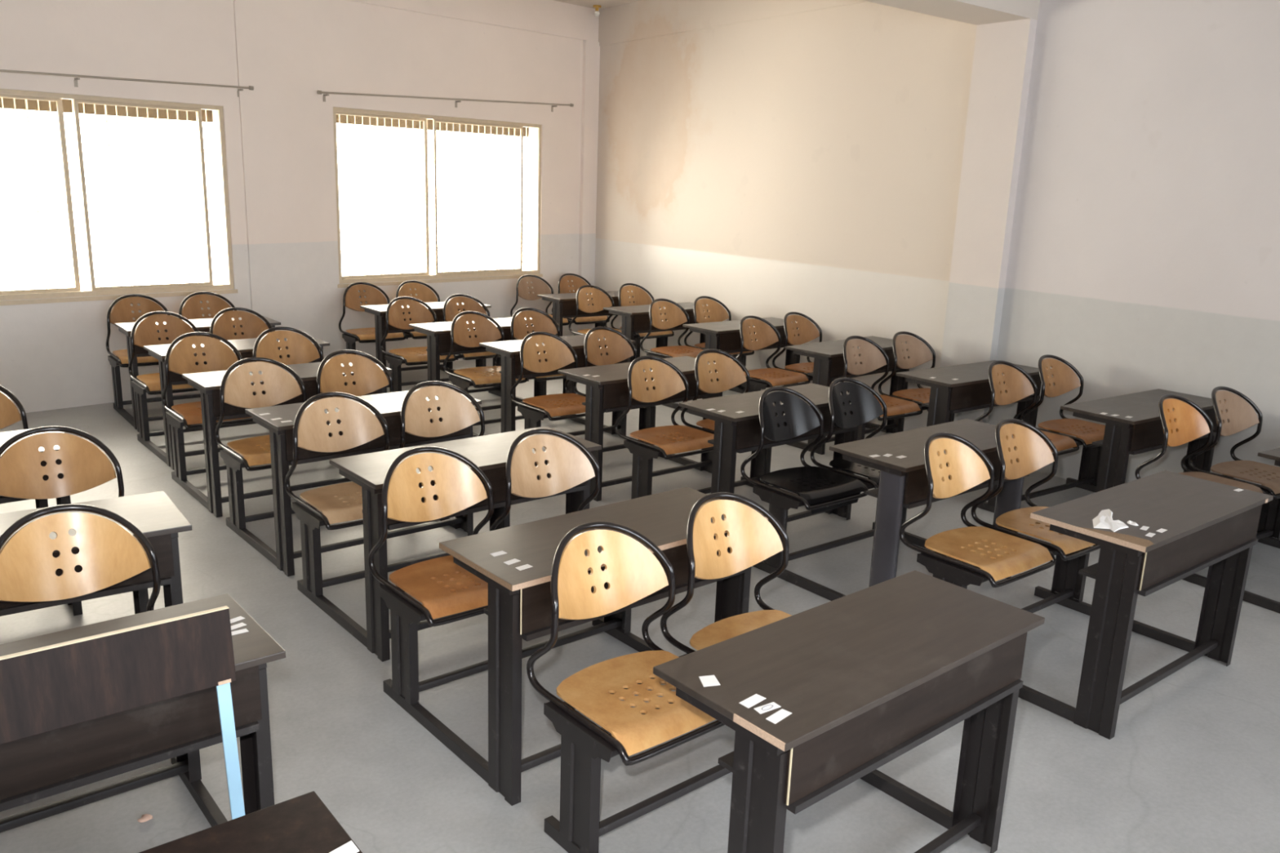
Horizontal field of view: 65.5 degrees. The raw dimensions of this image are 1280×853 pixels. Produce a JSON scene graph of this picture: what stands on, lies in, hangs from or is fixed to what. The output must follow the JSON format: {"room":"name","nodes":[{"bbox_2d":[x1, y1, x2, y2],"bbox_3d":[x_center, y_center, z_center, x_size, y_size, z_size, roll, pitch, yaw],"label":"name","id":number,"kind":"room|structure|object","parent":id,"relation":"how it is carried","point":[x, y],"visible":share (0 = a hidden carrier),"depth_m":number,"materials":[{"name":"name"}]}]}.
{"room":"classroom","nodes":[
{"label":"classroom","id":0,"kind":"room"},
{"bbox_2d":[0,0,582,413],"bbox_3d":[-4.189,-2.068,7.970,0.230,3.740,10.726,15,19,43],"label":"wall","id":1,"kind":"structure","parent":0,"point":[53,356],"depth_m":8.89,"materials":[{"name":"paint"}]},
{"bbox_2d":[0,88,234,300],"bbox_3d":[-4.539,-1.821,7.771,0.335,1.579,2.734,15,19,43],"label":"window","id":2,"kind":"structure","parent":1,"relation":"in","point":[27,100],"depth_m":7.98,"materials":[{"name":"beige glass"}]},
{"bbox_2d":[0,288,238,306],"bbox_3d":[-4.432,-1.000,7.836,0.012,0.033,2.573,15,19,43],"label":"trim","id":3,"kind":"structure","parent":1,"relation":"attached to","point":[234,291],"depth_m":7.92,"materials":[{"name":"beige wood"}]},
{"bbox_2d":[0,69,253,97],"bbox_3d":[-4.291,-2.605,7.477,0.086,0.153,2.830,15,19,43],"label":"curtain rod","id":4,"kind":"object","parent":1,"relation":"attached to","point":[77,77],"visible":1,"depth_m":7.69,"materials":[{"name":"metal"}]},
{"bbox_2d":[233,0,301,334],"bbox_3d":[-3.258,-2.046,8.771,0.022,3.380,0.453,15,19,43],"label":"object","id":5,"kind":"structure","parent":1,"relation":"attached to","point":[261,39],"depth_m":8.69,"materials":[{"name":"paint"}]},
{"bbox_2d":[333,106,541,284],"bbox_3d":[-2.079,-2.365,10.210,0.335,1.652,2.672,15,19,43],"label":"window","id":6,"kind":"structure","parent":1,"relation":"in","point":[354,117],"depth_m":10.11,"materials":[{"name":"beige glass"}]},
{"bbox_2d":[337,274,542,288],"bbox_3d":[-1.974,-1.508,10.283,0.012,0.033,2.511,15,19,43],"label":"trim","id":7,"kind":"structure","parent":1,"relation":"attached to","point":[434,281],"depth_m":10.28,"materials":[{"name":"beige wood"}]},
{"bbox_2d":[316,90,573,111],"bbox_3d":[-1.819,-3.224,9.908,0.086,0.206,3.022,15,19,43],"label":"curtain rod","id":8,"kind":"object","parent":1,"relation":"attached to","point":[319,92],"visible":1,"depth_m":9.74,"materials":[{"name":"metal"}]},
{"bbox_2d":[346,0,599,41],"bbox_3d":[-4.043,-3.693,7.477,0.024,0.340,10.213,15,19,43],"label":"trim","id":9,"kind":"structure","parent":1,"relation":"attached to","point":[551,17],"depth_m":10.25,"materials":[{"name":"paint"}]},
{"bbox_2d":[577,40,599,333],"bbox_3d":[-0.590,-2.606,11.404,0.050,3.400,0.217,15,19,43],"label":"trim","id":10,"kind":"structure","parent":1,"relation":"attached to","point":[591,49],"depth_m":11.28,"materials":[{"name":"paint"}]},
{"bbox_2d":[552,0,640,9],"bbox_3d":[-0.611,-2.856,3.516,11.050,0.150,13.044,-9,17,-38],"label":"ceiling","id":11,"kind":"structure","parent":0,"point":[587,3],"depth_m":10.56,"materials":[{"name":"paint"}]},
{"bbox_2d":[592,4,601,17],"bbox_3d":[-0.464,-4.485,10.753,0.089,0.111,0.089,-9,17,-38],"label":"fitting","id":12,"kind":"object","parent":11,"relation":"attached to","point":[597,13],"visible":1,"depth_m":10.73,"materials":[{"name":"gold metal"}]},
{"bbox_2d":[0,357,1279,852],"bbox_3d":[-0.744,0.906,4.436,11.050,0.120,13.044,-9,17,-38],"label":"floor","id":13,"kind":"structure","parent":0,"point":[1191,763],"depth_m":3.64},
{"bbox_2d":[0,385,82,616],"bbox_3d":[-3.108,0.339,4.286,1.086,0.890,1.060,-9,17,-38],"label":"desk","id":14,"kind":"object","parent":13,"relation":"on","point":[10,415],"visible":0.27,"depth_m":4.74,"materials":[{"name":"beige wood"}]},
{"bbox_2d":[0,496,26,502],"bbox_3d":[-2.860,0.306,3.943,0.959,0.019,0.244,-9,17,-38],"label":"shelf","id":15,"kind":"object","parent":14,"relation":"attached to","point":[2,499],"depth_m":4.03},
{"bbox_2d":[0,426,191,616],"bbox_3d":[-2.242,0.571,3.463,1.086,0.890,1.060,-8,17,-35],"label":"desk","id":16,"kind":"object","parent":13,"relation":"on","point":[84,466],"visible":0.44,"depth_m":3.77,"materials":[{"name":"beige wood"}]},
{"bbox_2d":[0,577,172,616],"bbox_3d":[-2.008,0.540,3.110,0.959,0.019,0.244,-8,17,-35],"label":"shelf","id":17,"kind":"object","parent":16,"relation":"attached to","point":[6,608],"depth_m":3.16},
{"bbox_2d":[0,503,285,832],"bbox_3d":[-1.638,0.808,2.578,1.086,0.890,1.060,-9,18,-39],"label":"desk","id":18,"kind":"object","parent":13,"relation":"on","point":[33,768],"visible":0.58,"depth_m":2.53,"materials":[{"name":"brown wood"}]},
{"bbox_2d":[0,720,259,812],"bbox_3d":[-1.383,0.775,2.240,0.959,0.019,0.244,-9,18,-39],"label":"shelf","id":19,"kind":"object","parent":18,"relation":"attached to","point":[31,793],"depth_m":2.25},
{"bbox_2d":[137,813,152,822],"bbox_3d":[-1.478,1.169,2.971,0.041,0.016,0.029,-9,17,-38],"label":"crumb","id":20,"kind":"object","parent":13,"relation":"on","point":[145,817],"visible":1,"depth_m":2.97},
{"bbox_2d":[0,605,362,852],"bbox_3d":[-1.084,1.026,1.678,1.095,0.934,0.966,-9,17,-38],"label":"desk","id":21,"kind":"object","parent":13,"relation":"on","point":[48,688],"visible":1,"depth_m":2.08,"materials":[{"name":"brown paint"}]},
{"bbox_2d":[106,291,280,431],"bbox_3d":[-3.554,-0.558,7.890,1.086,0.890,1.060,-9,17,-37],"label":"desk","id":22,"kind":"object","parent":13,"relation":"on","point":[120,315],"visible":0.48,"depth_m":7.88,"materials":[{"name":"brown wood"}]},
{"bbox_2d":[137,353,150,357],"bbox_3d":[-3.310,-0.591,7.544,0.959,0.019,0.244,-9,17,-37],"label":"shelf","id":23,"kind":"object","parent":22,"relation":"attached to","point":[138,354],"depth_m":7.19,"materials":[{"name":"brown wood"}]},
{"bbox_2d":[128,307,329,470],"bbox_3d":[-2.910,-0.321,7.012,1.086,0.890,1.060,-9,18,-39],"label":"desk","id":24,"kind":"object","parent":13,"relation":"on","point":[144,335],"visible":0.52,"depth_m":6.96,"materials":[{"name":"brown wood"}]},
{"bbox_2d":[171,380,187,385],"bbox_3d":[-2.656,-0.354,6.673,0.959,0.019,0.244,-9,18,-39],"label":"shelf","id":25,"kind":"object","parent":24,"relation":"attached to","point":[173,382],"depth_m":6.31,"materials":[{"name":"brown wood"}]},
{"bbox_2d":[161,326,391,517],"bbox_3d":[-2.269,-0.091,6.167,1.086,0.890,1.060,-9,18,-39],"label":"desk","id":26,"kind":"object","parent":13,"relation":"on","point":[180,358],"visible":0.66,"depth_m":6.06,"materials":[{"name":"beige wood"}]},
{"bbox_2d":[216,413,252,421],"bbox_3d":[-2.015,-0.125,5.828,0.959,0.019,0.244,-9,18,-39],"label":"shelf","id":27,"kind":"object","parent":26,"relation":"attached to","point":[227,416],"depth_m":5.49,"materials":[{"name":"black wood"}]},
{"bbox_2d":[214,350,481,576],"bbox_3d":[-1.604,0.122,5.392,1.086,0.890,1.060,-9,18,-39],"label":"desk","id":28,"kind":"object","parent":13,"relation":"on","point":[279,386],"visible":0.7,"depth_m":5.27,"materials":[{"name":"brown wood"}]},
{"bbox_2d":[288,433,469,465],"bbox_3d":[-1.347,0.087,5.055,0.959,0.019,0.244,-9,18,-39],"label":"shelf","id":29,"kind":"object","parent":28,"relation":"attached to","point":[418,441],"depth_m":4.93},
{"bbox_2d":[338,280,491,393],"bbox_3d":[-2.140,-0.868,9.358,1.086,0.890,1.060,-9,17,-37],"label":"desk","id":30,"kind":"object","parent":13,"relation":"on","point":[377,304],"visible":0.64,"depth_m":9.36,"materials":[{"name":"brown wood"}]},
{"bbox_2d":[385,328,414,333],"bbox_3d":[-1.895,-0.900,9.014,0.959,0.019,0.244,-9,17,-37],"label":"shelf","id":31,"kind":"object","parent":30,"relation":"attached to","point":[390,331],"depth_m":8.70,"materials":[{"name":"brown wood"}]},
{"bbox_2d":[284,381,601,662],"bbox_3d":[-0.938,0.342,4.588,1.086,0.890,1.060,-9,18,-39],"label":"desk","id":32,"kind":"object","parent":13,"relation":"on","point":[361,498],"visible":0.73,"depth_m":4.48,"materials":[{"name":"brown wood"}]},
{"bbox_2d":[387,484,587,530],"bbox_3d":[-0.682,0.308,4.250,0.959,0.019,0.244,-9,18,-39],"label":"shelf","id":33,"kind":"object","parent":32,"relation":"attached to","point":[499,502],"depth_m":4.14,"materials":[{"name":"black wood"}]},
{"bbox_2d":[380,293,546,411],"bbox_3d":[-1.484,-0.603,8.370,1.086,0.890,1.060,-9,18,-38],"label":"desk","id":34,"kind":"object","parent":13,"relation":"on","point":[438,334],"visible":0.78,"depth_m":8.34,"materials":[{"name":"brown wood"}]},
{"bbox_2d":[426,349,488,355],"bbox_3d":[-1.231,-0.636,8.030,0.959,0.019,0.244,-9,18,-38],"label":"shelf","id":35,"kind":"object","parent":34,"relation":"attached to","point":[438,352],"depth_m":7.72,"materials":[{"name":"brown wood"}]},
{"bbox_2d":[443,307,635,437],"bbox_3d":[-0.799,-0.388,7.590,1.086,0.890,1.060,-9,18,-38],"label":"desk","id":36,"kind":"object","parent":13,"relation":"on","point":[486,332],"visible":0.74,"depth_m":7.58,"materials":[{"name":"brown wood"}]},
{"bbox_2d":[498,370,560,378],"bbox_3d":[-0.548,-0.421,7.249,0.959,0.019,0.244,-9,18,-38],"label":"shelf","id":37,"kind":"object","parent":36,"relation":"attached to","point":[526,374],"depth_m":6.93,"materials":[{"name":"brown wood"}]},
{"bbox_2d":[368,428,768,805],"bbox_3d":[-0.307,0.581,3.700,1.087,0.890,1.060,-9,18,-39],"label":"desk","id":38,"kind":"object","parent":13,"relation":"on","point":[507,570],"visible":0.84,"depth_m":3.55,"materials":[{"name":"brown wood"}]},
{"bbox_2d":[484,567,750,641],"bbox_3d":[-0.050,0.547,3.364,0.959,0.019,0.244,-9,18,-39],"label":"shelf","id":39,"kind":"object","parent":38,"relation":"attached to","point":[539,630],"depth_m":3.17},
{"bbox_2d":[510,273,640,361],"bbox_3d":[-0.693,-1.143,10.692,1.086,0.890,1.060,-8,17,-37],"label":"desk","id":40,"kind":"object","parent":13,"relation":"on","point":[564,303],"visible":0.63,"depth_m":10.73,"materials":[{"name":"brown wood"}]},
{"bbox_2d":[551,313,615,318],"bbox_3d":[-0.452,-1.175,10.344,0.959,0.019,0.244,-8,17,-37],"label":"shelf","id":41,"kind":"object","parent":40,"relation":"attached to","point":[554,315],"depth_m":10.06,"materials":[{"name":"brown wood"}]},
{"bbox_2d":[510,326,722,501],"bbox_3d":[-0.166,-0.143,6.683,1.086,0.890,1.060,-9,18,-39],"label":"desk","id":42,"kind":"object","parent":13,"relation":"on","point":[606,382],"visible":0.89,"depth_m":6.58,"materials":[{"name":"beige wood"}]},
{"bbox_2d":[582,392,721,412],"bbox_3d":[0.089,-0.177,6.345,0.959,0.019,0.244,-9,18,-39],"label":"shelf","id":43,"kind":"object","parent":42,"relation":"attached to","point":[677,397],"depth_m":6.18,"materials":[{"name":"brown wood"}]},
{"bbox_2d":[568,283,709,362],"bbox_3d":[0.002,-0.910,9.840,1.086,0.890,1.060,-9,18,-38],"label":"desk","id":44,"kind":"object","parent":13,"relation":"on","point":[635,316],"visible":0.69,"depth_m":9.89,"materials":[{"name":"beige wood"}]},
{"bbox_2d":[618,327,689,333],"bbox_3d":[0.254,-0.943,9.499,0.959,0.019,0.244,-9,18,-38],"label":"shelf","id":45,"kind":"object","parent":44,"relation":"attached to","point":[624,330],"depth_m":9.19,"materials":[{"name":"brown wood"}]},
{"bbox_2d":[640,296,799,413],"bbox_3d":[0.712,-0.653,8.895,1.086,0.890,1.060,-9,18,-38],"label":"desk","id":46,"kind":"object","parent":13,"relation":"on","point":[725,335],"visible":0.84,"depth_m":8.91,"materials":[{"name":"beige wood"}]},
{"bbox_2d":[701,344,791,354],"bbox_3d":[0.963,-0.687,8.554,0.959,0.019,0.244,-9,18,-38],"label":"shelf","id":47,"kind":"object","parent":46,"relation":"attached to","point":[734,348],"depth_m":8.29,"materials":[{"name":"brown wood"}]},
{"bbox_2d":[613,349,858,522],"bbox_3d":[0.558,0.079,5.878,1.086,0.890,1.060,-9,18,-38],"label":"desk","id":48,"kind":"object","parent":13,"relation":"on","point":[731,423],"visible":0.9,"depth_m":5.79,"materials":[{"name":"beige wood"}]},
{"bbox_2d":[707,426,857,453],"bbox_3d":[0.811,0.045,5.538,0.959,0.019,0.244,-9,18,-38],"label":"shelf","id":49,"kind":"object","parent":48,"relation":"attached to","point":[753,446],"depth_m":5.38,"materials":[{"name":"black wood"}]},
{"bbox_2d":[526,492,1044,852],"bbox_3d":[0.374,0.795,2.923,1.087,0.890,1.060,-9,18,-39],"label":"desk","id":50,"kind":"object","parent":13,"relation":"on","point":[815,700],"visible":1,"depth_m":2.75,"materials":[{"name":"laminate"}]},
{"bbox_2d":[717,679,1022,813],"bbox_3d":[0.631,0.761,2.587,0.959,0.019,0.244,-9,18,-39],"label":"shelf","id":51,"kind":"object","parent":50,"relation":"attached to","point":[803,800],"depth_m":2.42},
{"bbox_2d":[733,311,909,454],"bbox_3d":[1.417,-0.394,7.934,1.086,0.890,1.060,-10,18,-40],"label":"desk","id":52,"kind":"object","parent":13,"relation":"on","point":[828,366],"visible":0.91,"depth_m":7.92,"materials":[{"name":"brown wood"}]},
{"bbox_2d":[807,367,902,380],"bbox_3d":[1.681,-0.429,7.603,0.959,0.019,0.244,-10,18,-40],"label":"shelf","id":53,"kind":"object","parent":52,"relation":"attached to","point":[836,375],"depth_m":7.34,"materials":[{"name":"brown wood"}]},
{"bbox_2d":[740,377,1040,600],"bbox_3d":[1.227,0.300,5.071,1.086,0.890,1.060,-9,17,-38],"label":"desk","id":54,"kind":"object","parent":13,"relation":"on","point":[893,464],"visible":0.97,"depth_m":4.98,"materials":[{"name":"laminate"}]},
{"bbox_2d":[865,474,1029,508],"bbox_3d":[1.475,0.267,4.727,0.959,0.019,0.244,-9,17,-38],"label":"shelf","id":55,"kind":"object","parent":54,"relation":"attached to","point":[920,500],"depth_m":4.48,"materials":[{"name":"black wood"}]},
{"bbox_2d":[839,331,1041,440],"bbox_3d":[2.046,-0.139,6.985,1.086,0.890,1.060,-8,17,-36],"label":"desk","id":56,"kind":"object","parent":13,"relation":"on","point":[957,388],"visible":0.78,"depth_m":6.89,"materials":[{"name":"brown wood"}]},
{"bbox_2d":[921,395,1039,413],"bbox_3d":[2.282,-0.171,6.634,0.959,0.019,0.244,-8,17,-36],"label":"shelf","id":57,"kind":"object","parent":56,"relation":"attached to","point":[982,404],"depth_m":6.39,"materials":[{"name":"black wood"}]},
{"bbox_2d":[898,417,1273,739],"bbox_3d":[1.817,0.534,4.199,1.087,0.890,1.060,-9,17,-37],"label":"desk","id":58,"kind":"object","parent":13,"relation":"on","point":[1188,525],"visible":0.98,"depth_m":4.03,"materials":[{"name":"brown wood"}]},
{"bbox_2d":[1092,509,1128,532],"bbox_3d":[1.733,0.340,3.672,0.119,0.011,0.283,7,15,21],"label":"paper","id":59,"kind":"object","parent":58,"relation":"on","point":[1104,520],"visible":1,"depth_m":3.63,"materials":[{"name":"white paper"}]},
{"bbox_2d":[1126,520,1138,525],"bbox_3d":[1.800,0.352,3.638,0.032,0.009,0.040,4,14,6],"label":"paper scrap","id":60,"kind":"object","parent":58,"relation":"on","point":[1131,522],"visible":1,"depth_m":3.63,"materials":[{"name":"white paper"}]},
{"bbox_2d":[1078,538,1257,596],"bbox_3d":[2.063,0.501,3.855,0.959,0.019,0.244,-9,17,-37],"label":"shelf","id":61,"kind":"object","parent":58,"relation":"attached to","point":[1162,582],"depth_m":3.68,"materials":[{"name":"black wood"}]},
{"bbox_2d":[974,354,1224,546],"bbox_3d":[2.766,0.097,6.123,1.086,0.890,1.060,-8,17,-35],"label":"desk","id":62,"kind":"object","parent":13,"relation":"on","point":[1133,425],"visible":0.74,"depth_m":6.10,"materials":[{"name":"brown wood"}]},
{"bbox_2d":[1091,431,1217,454],"bbox_3d":[2.997,0.066,5.768,0.959,0.019,0.244,-8,17,-35],"label":"shelf","id":63,"kind":"object","parent":62,"relation":"attached to","point":[1149,446],"depth_m":5.51,"materials":[{"name":"black wood"}]},
{"bbox_2d":[1134,386,1279,613],"bbox_3d":[3.346,0.343,5.200,1.086,0.890,1.060,-7,16,-32],"label":"desk","id":64,"kind":"object","parent":13,"relation":"on","point":[1189,424],"visible":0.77,"depth_m":5.45,"materials":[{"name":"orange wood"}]},
{"bbox_2d":[593,0,1279,538],"bbox_3d":[3.072,-1.481,6.619,0.229,3.740,12.410,-7,17,-34],"label":"wall","id":65,"kind":"structure","parent":0,"point":[808,163],"depth_m":7.27,"materials":[{"name":"paint"}]},
{"bbox_2d":[598,0,865,46],"bbox_3d":[0.999,-3.867,8.999,0.012,0.380,5.117,-7,17,-34],"label":"beam","id":66,"kind":"structure","parent":65,"relation":"attached to","point":[642,19],"depth_m":9.79,"materials":[{"name":"paint"}]},
{"bbox_2d":[862,0,1039,25],"bbox_3d":[-1.235,-2.529,3.836,9.786,0.680,0.430,-9,17,-38],"label":"beam","id":67,"kind":"structure","parent":65,"relation":"attached to","point":[976,12],"depth_m":6.51,"materials":[{"name":"paint"}]},
{"bbox_2d":[940,18,1037,423],"bbox_3d":[2.480,-1.305,7.243,0.084,3.060,0.437,-7,17,-34],"label":"column","id":68,"kind":"structure","parent":65,"relation":"attached to","point":[1003,51],"depth_m":7.11,"materials":[{"name":"paint"}]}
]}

